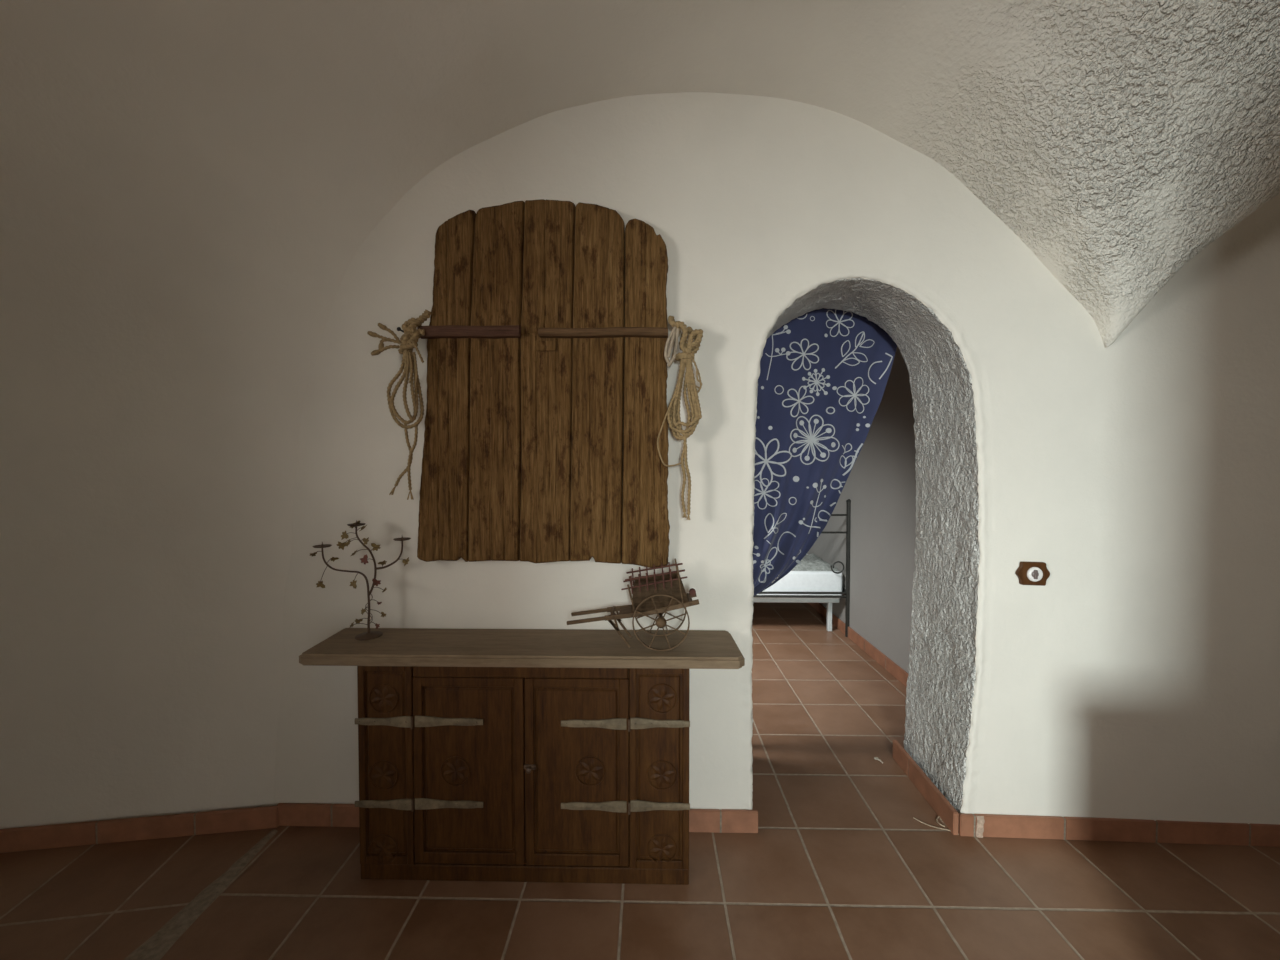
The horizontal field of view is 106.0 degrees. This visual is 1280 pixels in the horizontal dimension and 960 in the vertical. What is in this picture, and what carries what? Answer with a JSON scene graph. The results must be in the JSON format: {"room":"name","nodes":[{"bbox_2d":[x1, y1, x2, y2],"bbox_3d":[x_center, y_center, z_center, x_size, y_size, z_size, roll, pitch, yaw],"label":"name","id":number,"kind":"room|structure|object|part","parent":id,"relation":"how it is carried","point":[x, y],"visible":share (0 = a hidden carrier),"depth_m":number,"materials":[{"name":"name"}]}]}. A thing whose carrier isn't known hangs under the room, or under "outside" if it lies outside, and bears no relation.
{"room":"traditional dwelling","nodes":[
{"label":"traditional dwelling","id":0,"kind":"room"},
{"bbox_2d":[0,333,318,828],"bbox_3d":[-2.147,0.419,1.761,1.932,1.878,0.056,0,1,-9],"label":"wall","id":1,"kind":"structure","parent":0,"point":[147,485],"depth_m":1.80,"materials":[{"name":"white paint"}]},
{"bbox_2d":[0,806,278,852],"bbox_3d":[-2.239,1.317,1.773,1.666,0.082,0.014,0,1,-8],"label":"baseboard","id":2,"kind":"structure","parent":1,"relation":"attached to","point":[232,820],"depth_m":1.81,"materials":[{"name":"tile"}]},
{"bbox_2d":[0,0,1279,347],"bbox_3d":[-0.059,-1.057,0.246,6.130,1.217,3.240,0,1,1],"label":"ceiling","id":3,"kind":"structure","parent":0,"point":[186,170],"depth_m":1.55,"materials":[{"name":"paint"}]},
{"bbox_2d":[0,602,1279,959],"bbox_3d":[-0.004,1.365,2.309,6.100,0.040,7.650,0,1,1],"label":"floor","id":4,"kind":"structure","parent":0,"point":[838,865],"depth_m":1.60,"materials":[{"name":"tile"}]},
{"bbox_2d":[124,830,277,959],"bbox_3d":[-1.444,1.389,0.313,0.125,0.007,3.100,0,1,1],"label":"trim","id":5,"kind":"structure","parent":4,"relation":"in","point":[156,946],"depth_m":1.51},
{"bbox_2d":[299,628,744,884],"bbox_3d":[-0.402,0.967,1.731,1.498,0.783,0.277,0,1,1],"label":"base cabinet","id":6,"kind":"object","parent":4,"relation":"on","point":[500,755],"visible":1,"depth_m":1.62,"materials":[{"name":"brown wood"}]},
{"bbox_3d":[-0.860,0.964,1.637,0.184,0.685,0.018,0,1,1],"label":"panel","id":7,"kind":"part","parent":6,"relation":"part of","materials":[{"name":"brown wood"}]},
{"bbox_3d":[-0.577,0.981,1.632,0.374,0.636,0.018,0,1,1],"label":"door","id":8,"kind":"part","parent":6,"relation":"part of","materials":[{"name":"brown wood"}]},
{"bbox_3d":[-0.401,0.640,1.619,0.722,0.042,0.020,0,1,1],"label":"rail","id":9,"kind":"part","parent":6,"relation":"part of","materials":[{"name":"brown wood"}]},
{"bbox_2d":[299,628,744,668],"bbox_3d":[-0.402,0.596,1.722,1.498,0.039,0.277,0,1,1],"label":"countertop","id":10,"kind":"structure","parent":6,"relation":"on","point":[428,647],"depth_m":1.64,"materials":[{"name":"brown wood"}]},
{"bbox_2d":[310,520,410,639],"bbox_3d":[-1.027,0.360,1.771,0.381,0.429,0.093,0,1,-5],"label":"candle holder","id":11,"kind":"object","parent":10,"relation":"on","point":[369,635],"visible":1,"depth_m":1.77,"materials":[{"name":"paint"}]},
{"bbox_2d":[312,542,331,547],"bbox_3d":[-1.161,0.236,1.762,0.060,0.024,0.060,0,1,1],"label":"drip tray","id":12,"kind":"object","parent":11,"relation":"on","point":[323,545],"depth_m":1.76,"materials":[{"name":"brown metal"}]},
{"bbox_3d":[-1.078,0.405,1.767,0.171,0.322,0.015,0,1,-4],"label":"stem","id":13,"kind":"part","parent":11,"relation":"part of","materials":[{"name":"brown metal"}]},
{"bbox_2d":[347,520,364,525],"bbox_3d":[-1.040,0.158,1.768,0.060,0.024,0.060,0,1,1],"label":"drip tray","id":14,"kind":"object","parent":11,"relation":"on","point":[357,523],"depth_m":1.77,"materials":[{"name":"brown metal"}]},
{"bbox_2d":[393,536,410,540],"bbox_3d":[-0.886,0.215,1.796,0.060,0.024,0.060,0,1,1],"label":"drip tray","id":15,"kind":"object","parent":11,"relation":"on","point":[402,538],"depth_m":1.79,"materials":[{"name":"brown metal"}]},
{"bbox_2d":[567,559,698,650],"bbox_3d":[-0.024,0.432,1.700,0.456,0.288,0.176,0,1,1],"label":"cart","id":16,"kind":"object","parent":10,"relation":"on","point":[658,594],"visible":1,"depth_m":1.65,"materials":[{"name":"brown wood"}]},
{"bbox_3d":[-0.074,0.523,1.657,0.085,0.107,0.006,0,1,1],"label":"leg","id":17,"kind":"part","parent":16,"relation":"part of","materials":[{"name":"brown wood"}]},
{"bbox_3d":[-0.072,0.521,1.755,0.085,0.107,0.006,0,1,1],"label":"leg","id":18,"kind":"part","parent":16,"relation":"part of","materials":[{"name":"brown wood"}]},
{"bbox_3d":[0.051,0.337,1.756,0.225,0.072,0.005,0,1,1],"label":"rack rail","id":19,"kind":"part","parent":16,"relation":"part of","materials":[{"name":"red wood"}]},
{"bbox_3d":[0.049,0.340,1.642,0.225,0.072,0.005,0,1,1],"label":"rack rail","id":20,"kind":"part","parent":16,"relation":"part of","materials":[{"name":"red wood"}]},
{"bbox_3d":[0.069,0.396,1.646,0.198,0.120,0.013,0,1,1],"label":"panel","id":21,"kind":"part","parent":16,"relation":"part of","materials":[{"name":"brown wood"}]},
{"bbox_3d":[0.071,0.393,1.754,0.198,0.120,0.013,0,1,1],"label":"panel","id":22,"kind":"part","parent":16,"relation":"part of","materials":[{"name":"brown wood"}]},
{"bbox_3d":[0.181,0.387,1.668,0.024,0.023,0.018,0,1,1],"label":"knob","id":23,"kind":"part","parent":16,"relation":"part of","materials":[{"name":"red wood"}]},
{"bbox_3d":[-0.212,0.982,1.625,0.348,0.636,0.018,0,1,1],"label":"door","id":24,"kind":"part","parent":6,"relation":"part of","materials":[{"name":"brown wood"}]},
{"bbox_3d":[0.065,0.964,1.619,0.199,0.685,0.018,0,1,1],"label":"panel","id":25,"kind":"part","parent":6,"relation":"part of","materials":[{"name":"brown wood"}]},
{"bbox_2d":[753,499,850,636],"bbox_3d":[1.260,0.708,4.972,1.028,1.147,1.963,0,1,1],"label":"bed","id":26,"kind":"object","parent":4,"relation":"on","point":[796,586],"visible":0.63,"depth_m":4.05,"materials":[{"name":"white fabric"}]},
{"bbox_3d":[1.258,0.864,4.977,0.935,0.230,1.840,0,1,1],"label":"mattress","id":27,"kind":"part","parent":26,"relation":"part of","materials":[{"name":"white fabric"}]},
{"bbox_3d":[1.241,0.970,4.020,0.980,0.020,0.020,0,1,1],"label":"foot rail","id":28,"kind":"part","parent":26,"relation":"part of","materials":[{"name":"black metal"}]},
{"bbox_3d":[1.241,0.940,4.019,0.980,0.020,0.020,0,1,1],"label":"foot rail","id":29,"kind":"part","parent":26,"relation":"part of","materials":[{"name":"black metal"}]},
{"bbox_2d":[791,553,840,571],"bbox_3d":[1.292,0.704,4.358,0.832,0.135,0.550,0,1,1],"label":"pillow","id":30,"kind":"object","parent":26,"relation":"on","point":[810,562],"visible":0.23,"depth_m":4.12,"materials":[{"name":"white fabric"}]},
{"bbox_3d":[1.633,1.165,4.157,0.036,0.273,0.036,0,1,1],"label":"leg","id":31,"kind":"part","parent":26,"relation":"part of","materials":[{"name":"white wood"}]},
{"bbox_3d":[1.730,0.731,4.004,0.048,1.147,0.047,0,1,1],"label":"post","id":32,"kind":"part","parent":26,"relation":"part of","materials":[{"name":"black metal"}]},
{"bbox_2d":[913,817,958,834],"bbox_3d":[1.152,1.348,1.880,0.152,0.013,0.011,1,2,29],"label":"twig","id":33,"kind":"object","parent":4,"relation":"on","point":[913,817],"visible":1,"depth_m":1.88,"materials":[{"name":"beige wood"}]},
{"bbox_2d":[273,92,1279,830],"bbox_3d":[0.731,-0.198,2.002,4.620,3.100,0.618,0,1,1],"label":"wall","id":34,"kind":"structure","parent":0,"point":[1141,680],"depth_m":1.81,"materials":[{"name":"white paint"}]},
{"bbox_2d":[277,803,757,832],"bbox_3d":[-0.484,1.313,1.874,1.876,0.085,0.014,0,1,1],"label":"baseboard","id":35,"kind":"structure","parent":34,"relation":"attached to","point":[290,814],"depth_m":1.88,"materials":[{"name":"tile"}]},
{"bbox_2d":[417,199,669,567],"bbox_3d":[-0.368,-0.354,1.801,0.961,1.370,0.069,0,1,1],"label":"wooden shutter","id":36,"kind":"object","parent":34,"relation":"in","point":[532,359],"depth_m":1.80,"materials":[{"name":"brown wood"}]},
{"bbox_2d":[893,740,958,834],"bbox_3d":[1.219,1.306,2.087,0.020,0.088,0.498,0,1,3],"label":"baseboard reveal","id":37,"kind":"structure","parent":34,"relation":"attached to","point":[926,787],"depth_m":2.02,"materials":[{"name":"tile"}]},
{"bbox_2d":[1015,561,1049,585],"bbox_3d":[1.472,0.351,1.797,0.121,0.089,0.036,0,1,1],"label":"light switch","id":38,"kind":"object","parent":34,"relation":"attached to","point":[1028,573],"visible":1,"depth_m":1.80,"materials":[{"name":"brown wood"}]},
{"bbox_3d":[1.464,0.350,1.784,0.025,0.033,0.011,0,1,1],"label":"turn knob","id":39,"kind":"part","parent":38,"relation":"part of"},
{"bbox_2d":[959,813,1279,846],"bbox_3d":[2.126,1.316,1.798,1.817,0.084,0.016,0,1,3],"label":"baseboard","id":40,"kind":"structure","parent":34,"relation":"attached to","point":[973,825],"depth_m":1.81,"materials":[{"name":"tile"}]},
{"bbox_3d":[0.898,-0.986,2.334,1.200,0.019,0.090,0,1,1],"label":"curtain rod","id":41,"kind":"object","parent":34,"relation":"attached to","visible":0},
{"bbox_2d":[752,308,896,595],"bbox_3d":[0.884,0.139,2.398,0.951,2.192,0.108,0,1,1],"label":"curtain","id":42,"kind":"object","parent":41,"relation":"hanging from","point":[823,378],"visible":0.62,"depth_m":2.39,"materials":[{"name":"blue fabric"}]},
{"bbox_2d":[807,346,915,673],"bbox_3d":[1.741,-0.050,4.180,0.001,2.700,3.770,0,1,1],"label":"wall","id":43,"kind":"structure","parent":0,"point":[880,486],"depth_m":3.39,"materials":[{"name":"paint"}]},
{"bbox_2d":[808,603,908,686],"bbox_3d":[1.734,1.255,4.212,0.014,0.090,3.766,0,1,1],"label":"baseboard","id":44,"kind":"structure","parent":43,"relation":"attached to","point":[878,656],"depth_m":3.61,"materials":[{"name":"tile"}]},
{"bbox_3d":[-0.887,-0.557,1.814,0.016,0.016,0.083,0,1,1],"label":"nail","id":45,"kind":"object","parent":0,"visible":0},
{"bbox_2d":[367,309,431,499],"bbox_3d":[-0.884,-0.279,1.774,0.223,0.706,0.073,0,1,1],"label":"bundle","id":46,"kind":"object","parent":45,"relation":"hanging from","point":[408,340],"visible":1,"depth_m":1.77,"materials":[{"name":"fabric"}]},
{"bbox_3d":[0.133,-0.547,1.798,0.007,0.007,0.075,0,1,1],"label":"nail","id":47,"kind":"object","parent":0,"visible":0},
{"bbox_2d":[657,316,702,519],"bbox_3d":[0.145,-0.226,1.753,0.167,0.746,0.070,0,1,1],"label":"bundle","id":48,"kind":"object","parent":47,"relation":"hanging from","point":[688,348],"visible":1,"depth_m":1.75,"materials":[{"name":"fabric"}]},
{"bbox_3d":[0.107,-0.158,1.738,0.096,0.221,0.014,-1,1,-22],"label":"thin cord","id":49,"kind":"part","parent":48,"relation":"part of","materials":[{"name":"fabric"}]}
]}

